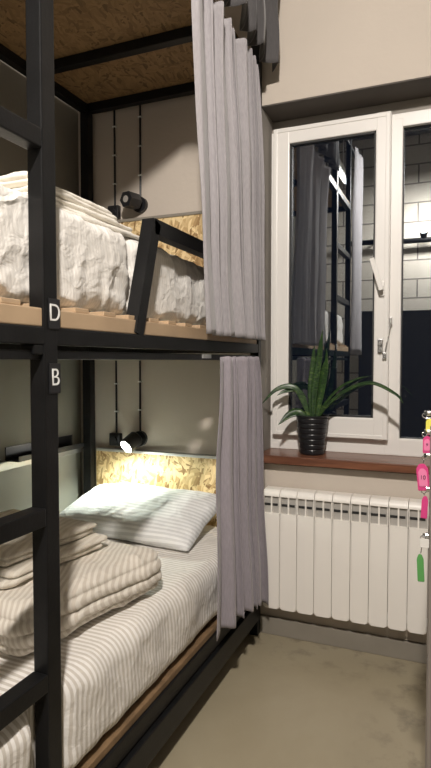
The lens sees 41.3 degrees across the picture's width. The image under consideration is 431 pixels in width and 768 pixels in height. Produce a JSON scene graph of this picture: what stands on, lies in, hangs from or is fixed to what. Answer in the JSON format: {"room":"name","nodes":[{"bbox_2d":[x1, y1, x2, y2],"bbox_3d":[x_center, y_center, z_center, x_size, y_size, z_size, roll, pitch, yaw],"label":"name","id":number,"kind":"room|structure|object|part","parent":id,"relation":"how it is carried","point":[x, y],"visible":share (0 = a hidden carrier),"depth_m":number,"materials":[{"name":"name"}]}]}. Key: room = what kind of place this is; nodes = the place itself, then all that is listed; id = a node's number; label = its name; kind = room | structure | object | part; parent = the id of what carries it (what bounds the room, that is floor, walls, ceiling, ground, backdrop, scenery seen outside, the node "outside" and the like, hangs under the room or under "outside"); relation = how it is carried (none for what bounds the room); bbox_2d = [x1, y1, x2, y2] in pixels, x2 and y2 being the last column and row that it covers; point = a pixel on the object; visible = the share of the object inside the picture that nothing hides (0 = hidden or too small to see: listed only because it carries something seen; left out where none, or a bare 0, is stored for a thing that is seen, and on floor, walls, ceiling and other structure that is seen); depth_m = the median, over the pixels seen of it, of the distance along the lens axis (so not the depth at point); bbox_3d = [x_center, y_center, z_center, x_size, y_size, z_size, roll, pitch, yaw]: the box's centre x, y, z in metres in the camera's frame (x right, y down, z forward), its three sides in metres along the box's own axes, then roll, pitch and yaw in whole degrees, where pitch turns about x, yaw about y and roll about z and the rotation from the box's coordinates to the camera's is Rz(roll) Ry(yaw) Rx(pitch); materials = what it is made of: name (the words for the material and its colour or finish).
{"room":"dormitory","nodes":[
{"label":"dormitory","id":0,"kind":"room"},
{"bbox_2d":[0,60,81,495],"bbox_3d":[-1.566,-0.718,1.022,0.100,3.850,4.230,1,3,23],"label":"wall","id":1,"kind":"structure","parent":0,"point":[15,391],"depth_m":2.60,"materials":[{"name":"paint"}]},
{"bbox_2d":[0,452,80,512],"bbox_3d":[-1.124,0.756,1.999,0.008,0.725,2.160,1,3,23],"label":"wall panel","id":2,"kind":"object","parent":1,"relation":"attached to","point":[16,483],"visible":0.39,"depth_m":2.62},
{"bbox_2d":[0,448,81,471],"bbox_3d":[-1.120,0.376,1.981,0.018,0.037,2.160,1,3,23],"label":"trim","id":3,"kind":"structure","parent":1,"relation":"attached to","point":[6,465],"depth_m":2.55,"materials":[{"name":"metal"}]},
{"bbox_2d":[5,435,83,461],"bbox_3d":[-0.790,0.298,2.692,0.076,0.060,0.470,1,3,23],"label":"wall shelf","id":4,"kind":"object","parent":1,"relation":"attached to","point":[22,452],"visible":0.71,"depth_m":2.60,"materials":[{"name":"black plastic"}]},
{"bbox_2d":[78,0,430,643],"bbox_3d":[0.807,-0.777,2.483,3.350,3.850,0.300,1,3,23],"label":"wall","id":5,"kind":"structure","parent":0,"point":[326,46],"depth_m":2.69,"materials":[{"name":"paint"}]},
{"bbox_2d":[108,110,120,218],"bbox_3d":[-0.507,-1.095,2.835,0.062,0.545,0.039,1,3,23],"label":"switch box","id":6,"kind":"object","parent":5,"relation":"attached to","point":[115,209],"visible":0.74,"depth_m":2.84,"materials":[{"name":"black plastic"}]},
{"bbox_2d":[109,361,121,445],"bbox_3d":[-0.507,0.097,2.884,0.062,0.430,0.039,1,3,23],"label":"switch box","id":7,"kind":"object","parent":5,"relation":"attached to","point":[114,438],"visible":0.92,"depth_m":2.89,"materials":[{"name":"black plastic"}]},
{"bbox_3d":[-0.512,0.282,2.879,0.034,0.034,0.010,1,3,23],"label":"knob","id":8,"kind":"part","parent":7,"relation":"part of","materials":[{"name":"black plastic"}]},
{"bbox_2d":[120,105,147,212],"bbox_3d":[-0.391,-1.100,2.748,0.082,0.528,0.124,1,3,32],"label":"reading lamp","id":9,"kind":"object","parent":5,"relation":"attached to","point":[131,200],"visible":0.97,"depth_m":2.76,"materials":[{"name":"black plastic"}]},
{"bbox_2d":[120,361,147,452],"bbox_3d":[-0.402,0.112,2.800,0.085,0.452,0.134,2,3,37],"label":"reading lamp","id":10,"kind":"object","parent":5,"relation":"attached to","point":[132,441],"visible":1,"depth_m":2.79,"materials":[{"name":"black plastic"}]},
{"bbox_2d":[261,109,271,450],"bbox_3d":[0.234,-0.463,2.658,0.006,1.550,0.154,1,3,23],"label":"window reveal","id":11,"kind":"object","parent":5,"relation":"in","point":[266,121],"depth_m":2.67,"materials":[{"name":"grey paint"}]},
{"bbox_2d":[260,614,426,663],"bbox_3d":[1.180,1.119,2.233,2.210,0.080,0.018,1,3,23],"label":"baseboard","id":12,"kind":"structure","parent":5,"relation":"attached to","point":[397,648],"depth_m":2.48,"materials":[{"name":"grey paint"}]},
{"bbox_2d":[263,486,428,634],"bbox_3d":[0.639,0.733,2.402,0.934,0.527,0.090,1,3,23],"label":"radiator","id":13,"kind":"object","parent":5,"relation":"attached to","point":[321,568],"visible":0.89,"depth_m":2.39,"materials":[{"name":"white metal"}]},
{"bbox_2d":[262,76,430,122],"bbox_3d":[1.052,-1.228,2.298,1.764,0.006,0.179,1,3,23],"label":"window reveal","id":14,"kind":"object","parent":5,"relation":"in","point":[416,88],"depth_m":2.48,"materials":[{"name":"paint"}]},
{"bbox_2d":[264,448,429,474],"bbox_3d":[1.042,0.345,2.327,1.802,0.036,0.212,1,3,23],"label":"window sill","id":15,"kind":"structure","parent":5,"relation":"attached to","point":[358,461],"depth_m":2.47,"materials":[{"name":"red wood"}]},
{"bbox_2d":[262,329,402,455],"bbox_3d":[0.518,0.036,2.520,0.626,0.563,0.166,1,3,28],"label":"potted snake plant","id":16,"kind":"object","parent":15,"relation":"on","point":[312,424],"visible":1,"depth_m":2.55,"materials":[{"name":"green plant"}]},
{"bbox_3d":[0.436,0.227,2.582,0.146,0.176,0.146,1,3,23],"label":"pot","id":17,"kind":"part","parent":16,"relation":"part of","materials":[{"name":"black ceramic"}]},
{"bbox_2d":[271,97,430,456],"bbox_3d":[1.083,-0.453,2.405,1.770,1.551,0.216,1,3,23],"label":"window","id":18,"kind":"structure","parent":5,"relation":"in","point":[379,433],"depth_m":2.53,"materials":[{"name":"white plastic"}]},
{"bbox_3d":[0.522,-0.467,2.610,0.528,1.426,0.061,1,3,23],"label":"sash","id":19,"kind":"part","parent":18,"relation":"part of","materials":[{"name":"white plastic"}]},
{"bbox_3d":[0.700,-0.463,2.475,0.060,0.162,0.052,1,3,23],"label":"handle","id":20,"kind":"part","parent":18,"relation":"part of","materials":[{"name":"white plastic"}]},
{"bbox_3d":[0.755,-0.200,2.504,0.065,0.185,0.022,-2,3,-35],"label":"restrictor arm","id":21,"kind":"part","parent":18,"relation":"part of","materials":[{"name":"silver metal"}]},
{"bbox_2d":[147,632,426,767],"bbox_3d":[-0.028,1.278,0.569,3.350,0.100,4.630,1,3,23],"label":"floor","id":22,"kind":"structure","parent":0,"point":[277,701],"depth_m":2.03,"materials":[{"name":"concrete"}]},
{"bbox_2d":[0,0,261,767],"bbox_3d":[-0.691,-0.416,1.609,0.942,3.200,2.465,1,3,23],"label":"bunk bed","id":23,"kind":"object","parent":22,"relation":"on","point":[95,56],"visible":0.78,"depth_m":1.62,"materials":[{"name":"black paint"}]},
{"bbox_3d":[-0.389,-0.073,1.212,0.038,0.022,0.030,1,3,23],"label":"weld plate","id":24,"kind":"part","parent":23,"relation":"part of","materials":[{"name":"black paint"}]},
{"bbox_3d":[-0.374,-0.401,1.233,0.040,3.200,0.045,1,3,23],"label":"post","id":25,"kind":"part","parent":23,"relation":"part of","materials":[{"name":"black metal"}]},
{"bbox_3d":[-1.021,-1.329,1.951,0.040,0.040,1.990,1,3,23],"label":"canopy rail","id":26,"kind":"part","parent":23,"relation":"part of","materials":[{"name":"black metal"}]},
{"bbox_3d":[-1.029,-0.134,1.980,0.040,0.038,1.945,1,3,23],"label":"rail","id":27,"kind":"part","parent":23,"relation":"part of","materials":[{"name":"black metal"}]},
{"bbox_3d":[-0.351,-0.152,1.244,0.002,0.066,0.038,1,3,23],"label":"letter plate","id":28,"kind":"part","parent":23,"relation":"part of","materials":[{"name":"black plastic"}]},
{"bbox_3d":[-0.351,-0.012,1.250,0.002,0.066,0.038,1,3,23],"label":"letter plate","id":29,"kind":"part","parent":23,"relation":"part of","materials":[{"name":"black plastic"}]},
{"bbox_3d":[-0.643,-0.108,2.898,0.045,2.478,0.045,1,3,23],"label":"post","id":30,"kind":"part","parent":23,"relation":"part of","materials":[{"name":"black metal"}]},
{"bbox_2d":[0,185,205,325],"bbox_3d":[-0.616,-0.316,1.800,0.831,0.231,1.927,1,3,23],"label":"mattress","id":31,"kind":"object","parent":23,"relation":"on","point":[95,264],"visible":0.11,"depth_m":1.46,"materials":[{"name":"white fabric"}]},
{"bbox_2d":[56,206,138,240],"bbox_3d":[-0.563,-0.432,1.617,0.563,0.013,0.623,1,3,23],"label":"blanket","id":32,"kind":"object","parent":31,"relation":"on","point":[124,233],"visible":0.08,"depth_m":1.56,"materials":[{"name":"beige fabric"}]},
{"bbox_2d":[13,185,132,233],"bbox_3d":[-0.551,-0.459,1.623,0.485,0.036,0.515,1,3,23],"label":"folded towel","id":33,"kind":"object","parent":32,"relation":"on","point":[61,203],"visible":0.09,"depth_m":1.52,"materials":[{"name":"beige fabric"}]},
{"bbox_2d":[0,171,116,220],"bbox_3d":[-0.574,-0.500,1.599,0.474,0.044,0.420,1,3,23],"label":"folded towel","id":34,"kind":"object","parent":33,"relation":"on","point":[19,179],"visible":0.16,"depth_m":1.45,"materials":[{"name":"beige fabric"}]},
{"bbox_2d":[0,525,217,767],"bbox_3d":[-0.597,0.793,1.835,0.883,0.252,1.941,1,3,23],"label":"mattress","id":35,"kind":"object","parent":23,"relation":"on","point":[109,661],"visible":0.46,"depth_m":1.57,"materials":[{"name":"white fabric"}]},
{"bbox_2d":[0,539,161,656],"bbox_3d":[-0.567,0.600,1.770,0.620,0.134,0.606,2,3,33],"label":"duvet","id":36,"kind":"object","parent":35,"relation":"on","point":[94,583],"visible":0.56,"depth_m":1.60,"materials":[{"name":"beige fabric"}]},
{"bbox_2d":[0,532,107,588],"bbox_3d":[-0.636,0.511,1.777,0.442,0.040,0.427,1,3,29],"label":"sheet","id":37,"kind":"object","parent":36,"relation":"on","point":[11,576],"visible":0.35,"depth_m":1.68,"materials":[{"name":"beige fabric"}]},
{"bbox_2d":[0,509,96,566],"bbox_3d":[-0.643,0.466,1.790,0.396,0.044,0.384,1,3,29],"label":"folded towel","id":38,"kind":"object","parent":37,"relation":"on","point":[18,549],"visible":0.41,"depth_m":1.71,"materials":[{"name":"beige fabric"}]},
{"bbox_2d":[59,483,215,551],"bbox_3d":[-0.345,0.555,2.544,0.712,0.161,0.431,1,3,23],"label":"pillow","id":39,"kind":"object","parent":35,"relation":"on","point":[151,515],"visible":0.94,"depth_m":2.42,"materials":[{"name":"white fabric"}]},
{"bbox_3d":[-0.619,-1.351,1.768,0.922,0.016,2.045,1,3,23],"label":"canopy panel","id":40,"kind":"part","parent":23,"relation":"part of","materials":[{"name":"brown wood"}]},
{"bbox_3d":[-0.389,-1.344,2.310,0.848,0.040,0.040,1,3,23],"label":"canopy rail","id":41,"kind":"part","parent":23,"relation":"part of","materials":[{"name":"black metal"}]},
{"bbox_3d":[-0.206,-0.121,1.646,0.040,0.038,1.965,1,3,23],"label":"rail","id":42,"kind":"part","parent":23,"relation":"part of","materials":[{"name":"black metal"}]},
{"bbox_3d":[-0.235,-1.359,2.679,0.848,0.040,0.040,1,3,23],"label":"canopy rail","id":43,"kind":"part","parent":23,"relation":"part of","materials":[{"name":"black metal"}]},
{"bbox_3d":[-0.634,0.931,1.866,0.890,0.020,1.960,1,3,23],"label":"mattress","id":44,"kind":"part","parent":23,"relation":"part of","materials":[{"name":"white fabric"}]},
{"bbox_2d":[96,447,216,526],"bbox_3d":[-0.223,0.534,2.787,0.832,0.404,0.034,1,3,23],"label":"headboard","id":45,"kind":"object","parent":23,"relation":"attached to","point":[172,470],"visible":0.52,"depth_m":2.79,"materials":[{"name":"wood"}]},
{"bbox_2d":[117,211,203,266],"bbox_3d":[-0.223,-0.645,2.739,0.832,0.324,0.034,1,3,23],"label":"headboard","id":46,"kind":"object","parent":23,"relation":"attached to","point":[190,223],"visible":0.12,"depth_m":2.70,"materials":[{"name":"yellow wood"}]},
{"bbox_3d":[-0.233,-0.165,2.727,0.843,0.038,0.040,1,3,23],"label":"rail","id":47,"kind":"part","parent":23,"relation":"part of","materials":[{"name":"black metal"}]},
{"bbox_3d":[-0.032,-0.323,2.055,0.039,0.347,1.061,1,3,23],"label":"guard rail","id":48,"kind":"part","parent":23,"relation":"part of","materials":[{"name":"black metal"}]},
{"bbox_3d":[-0.206,0.978,1.691,0.040,0.056,1.965,1,3,23],"label":"rail","id":49,"kind":"part","parent":23,"relation":"part of","materials":[{"name":"black metal"}]},
{"bbox_3d":[-0.196,1.053,1.690,0.046,0.082,1.965,1,3,23],"label":"rail","id":50,"kind":"part","parent":23,"relation":"part of","materials":[{"name":"black metal"}]},
{"bbox_2d":[191,0,265,339],"bbox_3d":[0.066,-0.733,2.110,0.076,1.117,0.774,1,3,23],"label":"curtain","id":51,"kind":"object","parent":23,"relation":"hanging from","point":[226,73],"visible":1,"depth_m":2.06,"materials":[{"name":"grey fabric"}]},
{"bbox_2d":[216,356,268,640],"bbox_3d":[0.100,0.433,2.220,0.074,1.082,0.573,1,3,23],"label":"curtain","id":52,"kind":"object","parent":23,"relation":"hanging from","point":[242,561],"visible":1,"depth_m":2.19,"materials":[{"name":"grey fabric"}]},
{"bbox_2d":[224,0,278,71],"bbox_3d":[0.067,-1.583,2.000,0.099,0.530,1.002,1,3,23],"label":"curtain","id":53,"kind":"object","parent":23,"relation":"hanging from","point":[259,18],"visible":1,"depth_m":2.26,"materials":[{"name":"grey fabric"}]},
{"bbox_3d":[0.181,-0.455,2.558,0.040,3.200,0.040,1,3,23],"label":"post","id":54,"kind":"part","parent":23,"relation":"part of","materials":[{"name":"black metal"}]},
{"bbox_2d":[425,410,430,767],"bbox_3d":[0.762,0.624,1.399,0.459,1.138,0.420,1,3,23],"label":"base cabinet","id":55,"kind":"object","parent":22,"relation":"on","point":[428,488],"visible":1,"depth_m":1.29,"materials":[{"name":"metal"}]},
{"bbox_2d":[417,533,425,581],"bbox_3d":[0.473,0.399,1.316,0.018,0.114,0.004,1,3,23],"label":"tag","id":56,"kind":"object","parent":55,"relation":"hanging from","point":[420,561],"visible":1,"depth_m":1.31,"materials":[{"name":"green plastic"}]},
{"bbox_2d":[416,453,428,490],"bbox_3d":[0.474,0.202,1.306,0.031,0.088,0.006,1,3,23],"label":"tag","id":57,"kind":"object","parent":55,"relation":"hanging from","point":[422,472],"visible":1,"depth_m":1.30,"materials":[{"name":"pink plastic"}]},
{"bbox_2d":[420,538,428,547],"bbox_3d":[0.475,0.362,1.300,0.020,0.020,0.004,1,3,23],"label":"tag","id":58,"kind":"object","parent":55,"relation":"hanging from","point":[424,543],"visible":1,"depth_m":1.30,"materials":[{"name":"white plastic"}]},
{"bbox_2d":[421,490,427,518],"bbox_3d":[0.478,0.271,1.308,0.016,0.074,0.004,1,3,23],"label":"tag","id":59,"kind":"object","parent":55,"relation":"hanging from","point":[424,506],"visible":1,"depth_m":1.31,"materials":[{"name":"pink plastic"}]},
{"bbox_2d":[422,430,429,452],"bbox_3d":[0.480,0.131,1.301,0.021,0.054,0.006,1,3,23],"label":"tag","id":60,"kind":"object","parent":55,"relation":"hanging from","point":[426,440],"visible":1,"depth_m":1.30,"materials":[{"name":"pink plastic"}]},
{"bbox_2d":[422,411,430,431],"bbox_3d":[0.484,0.085,1.298,0.029,0.048,0.004,1,3,23],"label":"tag","id":61,"kind":"object","parent":55,"relation":"hanging from","point":[428,422],"visible":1,"depth_m":1.30,"materials":[{"name":"yellow plastic"}]},
{"bbox_3d":[0.558,0.753,1.490,0.003,0.258,0.380,1,3,23],"label":"door","id":62,"kind":"part","parent":55,"relation":"part of","materials":[{"name":"metal"}]},
{"bbox_3d":[0.558,0.485,1.479,0.003,0.258,0.380,1,3,23],"label":"door","id":63,"kind":"part","parent":55,"relation":"part of","materials":[{"name":"metal"}]},
{"bbox_3d":[0.558,0.217,1.468,0.003,0.258,0.380,1,3,23],"label":"door","id":64,"kind":"part","parent":55,"relation":"part of","materials":[{"name":"metal"}]}
]}

